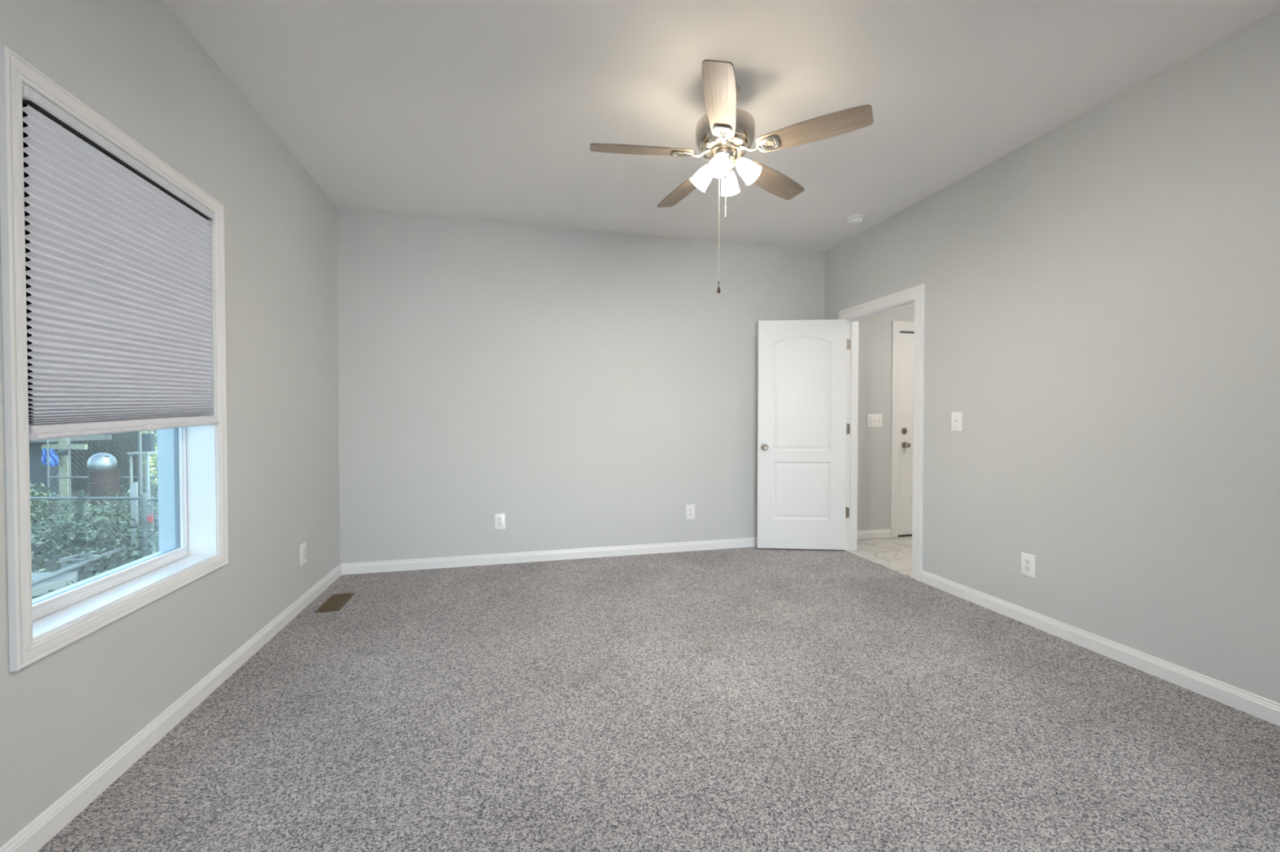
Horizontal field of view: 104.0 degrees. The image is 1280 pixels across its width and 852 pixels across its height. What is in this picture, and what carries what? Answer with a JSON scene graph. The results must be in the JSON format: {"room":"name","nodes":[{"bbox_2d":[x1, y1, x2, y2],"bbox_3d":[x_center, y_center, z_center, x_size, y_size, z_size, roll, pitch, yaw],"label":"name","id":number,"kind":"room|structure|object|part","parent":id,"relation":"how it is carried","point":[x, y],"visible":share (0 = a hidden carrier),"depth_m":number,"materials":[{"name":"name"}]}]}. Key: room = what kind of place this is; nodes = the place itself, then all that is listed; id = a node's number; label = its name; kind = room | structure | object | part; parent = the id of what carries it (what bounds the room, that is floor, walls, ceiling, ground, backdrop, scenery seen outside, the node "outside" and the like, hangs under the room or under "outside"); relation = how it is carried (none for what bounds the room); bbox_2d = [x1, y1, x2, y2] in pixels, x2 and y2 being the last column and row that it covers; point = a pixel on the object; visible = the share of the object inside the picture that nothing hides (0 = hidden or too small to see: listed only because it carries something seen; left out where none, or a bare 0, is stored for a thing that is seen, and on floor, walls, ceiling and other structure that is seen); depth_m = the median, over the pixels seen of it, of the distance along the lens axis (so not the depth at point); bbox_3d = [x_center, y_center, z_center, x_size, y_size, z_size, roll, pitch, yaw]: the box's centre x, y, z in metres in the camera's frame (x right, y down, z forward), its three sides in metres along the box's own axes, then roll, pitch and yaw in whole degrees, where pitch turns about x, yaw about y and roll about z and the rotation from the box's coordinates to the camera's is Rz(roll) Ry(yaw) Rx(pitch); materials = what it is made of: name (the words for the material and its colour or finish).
{"room":"empty bedroom","nodes":[
{"label":"empty bedroom","id":0,"kind":"room"},
{"bbox_2d":[0,0,339,847],"bbox_3d":[-1.772,-0.159,1.451,0.190,2.857,4.870,0,1,-14],"label":"wall","id":1,"kind":"structure","parent":0,"point":[135,64],"depth_m":2.16,"materials":[{"name":"paint"}]},
{"bbox_2d":[0,44,228,671],"bbox_3d":[-1.843,-0.173,1.737,0.223,1.605,0.987,0,1,-14],"label":"window","id":2,"kind":"structure","parent":1,"relation":"in","point":[201,478],"depth_m":1.57,"materials":[{"name":"white paint"}]},
{"bbox_3d":[-1.920,-0.173,1.718,0.064,1.585,0.967,0,1,-14],"label":"exterior frame","id":3,"kind":"part","parent":2,"relation":"part of","materials":[{"name":"plastic"}]},
{"bbox_3d":[-1.864,-0.173,1.732,0.023,1.485,0.867,0,1,-14],"label":"frame","id":4,"kind":"part","parent":2,"relation":"part of","materials":[{"name":"white plastic"}]},
{"bbox_2d":[22,85,219,440],"bbox_3d":[-1.760,-0.440,1.751,0.072,0.947,0.861,0,1,-14],"label":"cellular shade","id":5,"kind":"object","parent":2,"relation":"attached to","point":[117,264],"visible":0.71,"depth_m":1.61,"materials":[{"name":"grey fabric"}]},
{"bbox_3d":[-1.765,-0.899,1.741,0.061,0.030,0.853,0,1,-14],"label":"head rail","id":6,"kind":"part","parent":5,"relation":"part of","materials":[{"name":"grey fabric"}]},
{"bbox_3d":[-1.763,-0.014,1.758,0.041,0.057,0.849,0,1,-14],"label":"rail","id":7,"kind":"part","parent":5,"relation":"part of","materials":[{"name":"white plastic"}]},
{"bbox_3d":[-1.803,0.575,1.759,0.104,0.012,0.867,0,1,-14],"label":"sill","id":8,"kind":"part","parent":2,"relation":"part of","materials":[{"name":"white paint"}]},
{"bbox_2d":[0,564,341,851],"bbox_3d":[-1.660,1.109,1.438,0.014,0.083,4.750,0,1,-14],"label":"baseboard","id":9,"kind":"structure","parent":1,"relation":"attached to","point":[49,823],"depth_m":1.73,"materials":[{"name":"white paint"}]},
{"bbox_2d":[300,542,306,565],"bbox_3d":[-2.078,0.788,3.088,0.008,0.130,0.083,0,1,-14],"label":"electrical outlet","id":10,"kind":"object","parent":1,"relation":"attached to","point":[303,546],"visible":1,"depth_m":3.08,"materials":[{"name":"white plastic"}]},
{"bbox_2d":[336,206,914,565],"bbox_3d":[0.796,-0.203,4.545,6.300,2.867,0.120,0,1,-14],"label":"wall","id":11,"kind":"structure","parent":0,"point":[584,388],"depth_m":4.11,"materials":[{"name":"paint"}]},
{"bbox_2d":[494,513,505,529],"bbox_3d":[-1.124,0.766,4.012,0.083,0.130,0.008,0,1,-14],"label":"electrical outlet","id":12,"kind":"object","parent":11,"relation":"attached to","point":[500,518],"visible":1,"depth_m":4.01,"materials":[{"name":"white plastic"}]},
{"bbox_2d":[341,537,756,575],"bbox_3d":[-0.252,1.064,4.234,4.080,0.083,0.014,0,1,-14],"label":"baseboard","id":13,"kind":"structure","parent":11,"relation":"attached to","point":[353,568],"depth_m":4.08,"materials":[{"name":"white paint"}]},
{"bbox_2d":[685,504,694,519],"bbox_3d":[0.445,0.760,4.406,0.083,0.130,0.008,0,1,-14],"label":"electrical outlet","id":14,"kind":"object","parent":11,"relation":"attached to","point":[690,509],"visible":1,"depth_m":4.40,"materials":[{"name":"white plastic"}]},
{"bbox_2d":[857,528,890,539],"bbox_3d":[2.156,1.055,4.839,0.630,0.083,0.014,0,1,-14],"label":"baseboard","id":15,"kind":"structure","parent":11,"relation":"attached to","point":[884,533],"depth_m":4.87,"materials":[{"name":"white paint"}]},
{"bbox_2d":[866,413,882,427],"bbox_3d":[2.281,-0.051,4.848,0.175,0.130,0.022,0,1,-14],"label":"light switch","id":16,"kind":"object","parent":11,"relation":"attached to","point":[873,420],"visible":1,"depth_m":4.85,"materials":[{"name":"white plastic"}]},
{"bbox_2d":[889,320,914,537],"bbox_3d":[2.980,0.034,5.089,1.093,2.126,0.138,0,1,-14],"label":"trim","id":17,"kind":"structure","parent":11,"relation":"attached to","point":[897,327],"depth_m":4.90,"materials":[{"name":"white paint"}]},
{"bbox_3d":[2.977,1.090,5.115,0.910,0.013,0.120,0,1,-14],"label":"door sill","id":18,"kind":"part","parent":17,"relation":"part of","materials":[{"name":"brown metal"}]},
{"bbox_2d":[897,333,914,535],"bbox_3d":[2.992,0.080,5.042,0.904,2.002,0.108,0,1,-14],"label":"door","id":19,"kind":"structure","parent":11,"relation":"in","point":[906,340],"depth_m":4.96,"materials":[{"name":"white paint"}]},
{"bbox_3d":[2.630,0.189,4.930,0.065,0.065,0.064,0,1,-14],"label":"knob","id":20,"kind":"part","parent":19,"relation":"part of","materials":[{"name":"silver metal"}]},
{"bbox_2d":[36,536,1279,851],"bbox_3d":[1.379,1.204,2.204,6.320,0.130,4.749,0,1,-14],"label":"floor","id":21,"kind":"structure","parent":0,"point":[750,699],"depth_m":1.87,"materials":[{"name":"grey carpet"}]},
{"bbox_2d":[315,592,354,613],"bbox_3d":[-1.931,1.118,3.172,0.132,0.007,0.308,0,1,-14],"label":"floor vent","id":22,"kind":"object","parent":21,"relation":"in","point":[335,602],"visible":1,"depth_m":3.16,"materials":[{"name":"gold metal"}]},
{"bbox_2d":[844,550,911,577],"bbox_3d":[1.928,1.108,4.057,0.050,0.008,0.770,0,1,-14],"label":"threshold strip","id":23,"kind":"object","parent":21,"relation":"on","point":[848,551],"visible":0.8,"depth_m":4.01,"materials":[{"name":"white stone"}]},
{"bbox_2d":[163,0,1279,251],"bbox_3d":[0.294,-1.653,1.868,4.412,0.120,5.020,0,1,-14],"label":"ceiling","id":24,"kind":"structure","parent":0,"point":[493,110],"depth_m":2.37,"materials":[{"name":"paint"}]},
{"bbox_2d":[590,59,873,293],"bbox_3d":[0.375,-1.129,2.405,1.225,0.945,1.231,0,1,-14],"label":"ceiling fan","id":25,"kind":"object","parent":24,"relation":"hanging from","point":[726,132],"visible":1,"depth_m":2.29,"materials":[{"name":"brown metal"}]},
{"bbox_3d":[0.010,-1.294,2.346,0.487,0.035,0.128,0,1,-6],"label":"blade","id":26,"kind":"part","parent":25,"relation":"part of","materials":[{"name":"brown wood"}]},
{"bbox_3d":[0.244,-1.301,2.751,0.128,0.035,0.487,0,1,-24],"label":"blade","id":27,"kind":"part","parent":25,"relation":"part of","materials":[{"name":"brown wood"}]},
{"bbox_3d":[0.302,-1.202,2.429,0.121,0.123,0.097,0,1,21],"label":"lamp shade","id":28,"kind":"part","parent":25,"relation":"part of","materials":[{"name":"white glass"}]},
{"bbox_3d":[0.387,-0.986,2.450,0.004,0.584,0.003,0,1,-14],"label":"pull chain","id":29,"kind":"part","parent":25,"relation":"part of","materials":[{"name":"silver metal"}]},
{"bbox_3d":[0.366,-1.200,2.285,0.097,0.123,0.121,0,1,21],"label":"lamp shade","id":30,"kind":"part","parent":25,"relation":"part of","materials":[{"name":"white glass"}]},
{"bbox_3d":[0.323,-1.288,1.998,0.128,0.035,0.487,0,1,12],"label":"blade","id":31,"kind":"part","parent":25,"relation":"part of","materials":[{"name":"brown wood"}]},
{"bbox_3d":[0.370,-1.212,2.296,0.050,0.072,0.068,0,1,21],"label":"light bulb","id":32,"kind":"part","parent":25,"relation":"part of","materials":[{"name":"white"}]},
{"bbox_3d":[0.446,-1.203,2.493,0.097,0.123,0.121,0,1,21],"label":"lamp shade","id":33,"kind":"part","parent":25,"relation":"part of","materials":[{"name":"white glass"}]},
{"bbox_3d":[0.457,-1.245,2.368,0.075,0.050,0.049,0,1,21],"label":"lamp arm","id":34,"kind":"part","parent":25,"relation":"part of","materials":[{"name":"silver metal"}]},
{"bbox_3d":[0.510,-1.201,2.348,0.121,0.123,0.097,0,1,21],"label":"lamp shade","id":35,"kind":"part","parent":25,"relation":"part of","materials":[{"name":"white glass"}]},
{"bbox_3d":[0.703,-1.299,2.654,0.487,0.035,0.128,-1,1,-42],"label":"blade","id":36,"kind":"part","parent":25,"relation":"part of","materials":[{"name":"brown wood"}]},
{"bbox_3d":[0.751,-1.291,2.188,0.487,0.035,0.128,1,1,30],"label":"blade","id":37,"kind":"part","parent":25,"relation":"part of","materials":[{"name":"brown wood"}]},
{"bbox_2d":[845,214,865,226],"bbox_3d":[1.685,-1.599,3.908,0.136,0.053,0.136,0,1,-14],"label":"smoke detector","id":38,"kind":"object","parent":24,"relation":"attached to","point":[856,220],"visible":1,"depth_m":3.87,"materials":[{"name":"white plastic"}]},
{"bbox_3d":[1.685,-1.619,3.908,0.136,0.015,0.136,0,1,-14],"label":"mounting plate","id":39,"kind":"part","parent":38,"relation":"part of","materials":[{"name":"white plastic"}]},
{"bbox_2d":[824,8,1279,703],"bbox_3d":[2.373,-0.233,2.430,0.115,2.737,4.750,0,1,-14],"label":"wall","id":40,"kind":"structure","parent":0,"point":[1102,293],"depth_m":2.42,"materials":[{"name":"paint"}]},
{"bbox_2d":[755,319,850,550],"bbox_3d":[1.446,0.079,4.434,0.814,2.024,0.162,0,1,5],"label":"door","id":41,"kind":"structure","parent":40,"relation":"in","point":[803,428],"depth_m":4.42,"materials":[{"name":"white paint"}]},
{"bbox_3d":[1.106,0.188,4.414,0.065,0.065,0.064,0,1,5],"label":"knob","id":42,"kind":"part","parent":41,"relation":"part of","materials":[{"name":"silver metal"}]},
{"bbox_2d":[839,284,924,582],"bbox_3d":[1.967,0.045,4.049,0.151,2.128,0.953,0,1,-14],"label":"trim","id":43,"kind":"structure","parent":40,"relation":"attached to","point":[915,295],"depth_m":3.83,"materials":[{"name":"white paint"}]},
{"bbox_3d":[2.032,0.045,4.066,0.018,2.128,0.953,0,1,-14],"label":"casing","id":44,"kind":"part","parent":43,"relation":"part of","materials":[{"name":"white paint"}]},
{"bbox_2d":[951,412,962,431],"bbox_3d":[2.085,-0.029,3.300,0.022,0.130,0.083,0,1,-14],"label":"light switch","id":45,"kind":"object","parent":40,"relation":"attached to","point":[956,417],"visible":1,"depth_m":3.30,"materials":[{"name":"white plastic"}]},
{"bbox_2d":[1020,551,1035,578],"bbox_3d":[2.209,0.792,2.846,0.008,0.130,0.083,0,1,-14],"label":"electrical outlet","id":46,"kind":"object","parent":40,"relation":"attached to","point":[1028,568],"visible":1,"depth_m":2.84,"materials":[{"name":"white plastic"}]},
{"bbox_2d":[1024,565,1030,571],"bbox_3d":[2.207,0.811,2.845,0.002,0.027,0.034,0,1,-14],"label":"receptacle","id":47,"kind":"object","parent":46,"relation":"attached to","point":[1027,568],"depth_m":2.85,"materials":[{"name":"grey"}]},
{"bbox_2d":[1024,559,1031,564],"bbox_3d":[2.207,0.773,2.845,0.002,0.027,0.034,0,1,-14],"label":"receptacle","id":48,"kind":"object","parent":46,"relation":"attached to","point":[1027,562],"depth_m":2.84,"materials":[{"name":"white plastic"}]},
{"bbox_2d":[920,570,1279,726],"bbox_3d":[2.455,1.104,1.859,0.014,0.083,3.560,0,1,-14],"label":"baseboard","id":49,"kind":"structure","parent":40,"relation":"attached to","point":[1264,708],"depth_m":2.38,"materials":[{"name":"white paint"}]},
{"label":"outside","id":50,"kind":"structure","parent":0,"visible":0},
{"bbox_2d":[31,484,159,599],"bbox_3d":[-24.781,1.882,10.980,39.810,0.300,65.000,0,1,-14],"label":"ground","id":51,"kind":"structure","parent":50,"point":[46,565],"depth_m":6.82,"materials":[{"name":"soil"}]},
{"bbox_2d":[30,482,65,530],"bbox_3d":[-10.358,1.325,8.082,1.378,1.044,1.359,0,1,-14],"label":"leafy bush","id":52,"kind":"object","parent":51,"relation":"on","point":[35,503],"visible":0.31,"depth_m":8.30,"materials":[{"name":"green plant"}]},
{"bbox_2d":[31,570,77,596],"bbox_3d":[-7.060,1.795,5.429,1.278,0.115,0.999,0,1,-14],"label":"concrete slab","id":53,"kind":"object","parent":51,"relation":"on","point":[55,583],"visible":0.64,"depth_m":5.61,"materials":[{"name":"grey concrete"}]},
{"bbox_2d":[31,546,126,586],"bbox_3d":[-6.734,1.666,5.992,0.067,0.074,1.710,0,1,-20],"label":"metal pipe","id":54,"kind":"object","parent":53,"relation":"on","point":[59,572],"visible":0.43,"depth_m":5.86,"materials":[{"name":"metal"}]},
{"bbox_2d":[29,435,111,501],"bbox_3d":[-14.379,0.670,12.005,3.280,2.100,1.400,0,1,0],"label":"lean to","id":55,"kind":"object","parent":51,"relation":"on","point":[37,471],"visible":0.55,"depth_m":11.85,"materials":[{"name":"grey wood"}]},
{"bbox_3d":[-14.769,1.037,11.886,2.300,1.370,0.050,0,1,0],"label":"panel","id":56,"kind":"part","parent":55,"relation":"part of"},
{"bbox_2d":[41,448,58,466],"bbox_3d":[-13.444,0.728,11.398,0.443,0.419,0.133,0,1,-1],"label":"tarp","id":57,"kind":"object","parent":55,"relation":"hanging from","point":[53,460],"visible":0.83,"depth_m":11.41,"materials":[{"name":"blue plastic"}]},
{"bbox_3d":[-13.319,0.678,11.569,0.200,2.100,0.070,0,1,0],"label":"post","id":58,"kind":"part","parent":55,"relation":"part of","materials":[{"name":"white wood"}]},
{"bbox_2d":[57,554,97,559],"bbox_3d":[-7.046,1.728,6.277,0.275,0.180,0.216,0,1,2],"label":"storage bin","id":59,"kind":"object","parent":51,"relation":"on","point":[91,555],"visible":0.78,"depth_m":6.30,"materials":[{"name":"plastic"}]},
{"bbox_2d":[73,490,84,558],"bbox_3d":[-7.671,1.396,6.831,0.126,1.029,0.056,0,1,-14],"label":"steel post","id":60,"kind":"object","parent":51,"relation":"on","point":[81,493],"visible":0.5,"depth_m":6.81,"materials":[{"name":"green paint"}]},
{"bbox_2d":[30,493,148,557],"bbox_3d":[-9.128,1.422,6.900,4.636,0.970,0.067,0,1,0],"label":"fence","id":61,"kind":"object","parent":51,"relation":"on","point":[144,497],"visible":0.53,"depth_m":6.90,"materials":[{"name":"metal"}]},
{"bbox_3d":[-9.144,0.997,6.899,4.600,0.040,0.040,0,1,0],"label":"rail","id":62,"kind":"part","parent":61,"relation":"part of","materials":[{"name":"metal"}]},
{"bbox_3d":[-6.845,1.423,6.907,0.066,0.970,0.068,0,1,-14],"label":"post","id":63,"kind":"part","parent":61,"relation":"part of","materials":[{"name":"metal"}]},
{"bbox_2d":[149,497,159,552],"bbox_3d":[-6.244,1.368,6.907,1.036,0.754,0.036,0,1,0],"label":"gate","id":64,"kind":"object","parent":61,"relation":"attached to","point":[151,500],"visible":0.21,"depth_m":6.89,"materials":[{"name":"metal"}]},
{"bbox_2d":[147,515,153,522],"bbox_3d":[-6.706,1.274,6.845,0.060,0.090,0.020,0,1,-14],"label":"gate latch","id":65,"kind":"object","parent":64,"relation":"attached to","point":[150,518],"visible":1,"depth_m":6.84,"materials":[{"name":"red plastic"}]},
{"bbox_2d":[30,479,159,597],"bbox_3d":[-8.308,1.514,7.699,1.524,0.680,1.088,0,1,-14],"label":"leafy bush","id":66,"kind":"object","parent":51,"relation":"on","point":[55,527],"visible":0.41,"depth_m":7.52,"materials":[{"name":"green plant"}]},
{"bbox_3d":[-8.274,1.623,7.700,0.493,0.462,0.221,1,1,34],"label":"stem","id":67,"kind":"part","parent":66,"relation":"part of","materials":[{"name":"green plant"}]},
{"bbox_2d":[46,430,158,507],"bbox_3d":[-9.856,0.950,9.807,3.533,1.818,0.039,0,1,0],"label":"fence","id":68,"kind":"object","parent":51,"relation":"on","point":[69,477],"visible":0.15,"depth_m":9.80,"materials":[{"name":"metal"}]},
{"bbox_2d":[88,468,120,526],"bbox_3d":[-9.654,1.280,9.017,0.404,0.985,0.404,0,1,-14],"label":"drum","id":69,"kind":"object","parent":51,"relation":"on","point":[100,482],"visible":0.62,"depth_m":8.88,"materials":[{"name":"brown metal"}]},
{"bbox_2d":[86,453,117,471],"bbox_3d":[-9.683,0.634,8.999,0.376,0.305,0.376,0,1,-14],"label":"lid","id":70,"kind":"object","parent":69,"relation":"on","point":[99,461],"visible":1,"depth_m":8.89,"materials":[{"name":"metal"}]},
{"bbox_2d":[70,431,157,491],"bbox_3d":[-15.587,0.063,13.944,5.500,3.250,2.900,0,1,0],"label":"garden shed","id":71,"kind":"object","parent":51,"relation":"on","point":[131,436],"visible":0.12,"depth_m":12.99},
{"bbox_2d":[130,482,137,552],"bbox_3d":[-7.252,1.313,7.170,0.073,0.995,0.336,-1,1,-44],"label":"leaning board","id":72,"kind":"object","parent":51,"relation":"on","point":[134,486],"visible":0.57,"depth_m":7.18,"materials":[{"name":"grey wood"}]},
{"bbox_2d":[138,431,142,527],"bbox_3d":[-8.503,0.656,8.508,0.038,2.450,0.040,0,1,-14],"label":"metal pole","id":73,"kind":"object","parent":51,"relation":"on","point":[140,432],"visible":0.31,"depth_m":8.50,"materials":[{"name":"metal"}]},
{"bbox_2d":[127,450,157,512],"bbox_3d":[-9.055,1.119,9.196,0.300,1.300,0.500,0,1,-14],"label":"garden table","id":74,"kind":"object","parent":51,"relation":"on","point":[147,453],"visible":0.49,"depth_m":9.01,"materials":[{"name":"white metal"}]},
{"bbox_3d":[-9.127,1.138,8.972,0.020,1.270,0.040,0,1,-14],"label":"leg","id":75,"kind":"part","parent":74,"relation":"part of","materials":[{"name":"white metal"}]},
{"bbox_2d":[137,433,155,452],"bbox_3d":[-9.069,0.304,9.179,0.200,0.330,0.100,0,1,-14],"label":"crate","id":76,"kind":"object","parent":74,"relation":"on","point":[148,439],"visible":0.79,"depth_m":9.14,"materials":[{"name":"grey plastic"}]},
{"bbox_3d":[-9.225,1.131,9.360,0.020,1.270,0.040,0,1,-14],"label":"leg","id":77,"kind":"part","parent":74,"relation":"part of","materials":[{"name":"white metal"}]},
{"bbox_3d":[-8.885,1.137,9.033,0.020,1.270,0.040,0,1,-14],"label":"leg","id":78,"kind":"part","parent":74,"relation":"part of","materials":[{"name":"white metal"}]},
{"bbox_2d":[141,431,158,490],"bbox_3d":[-11.665,0.091,12.270,1.055,3.354,1.112,0,1,-27],"label":"young tree","id":79,"kind":"object","parent":51,"relation":"on","point":[151,462],"visible":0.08,"depth_m":12.01,"materials":[{"name":"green plant"}]}
]}

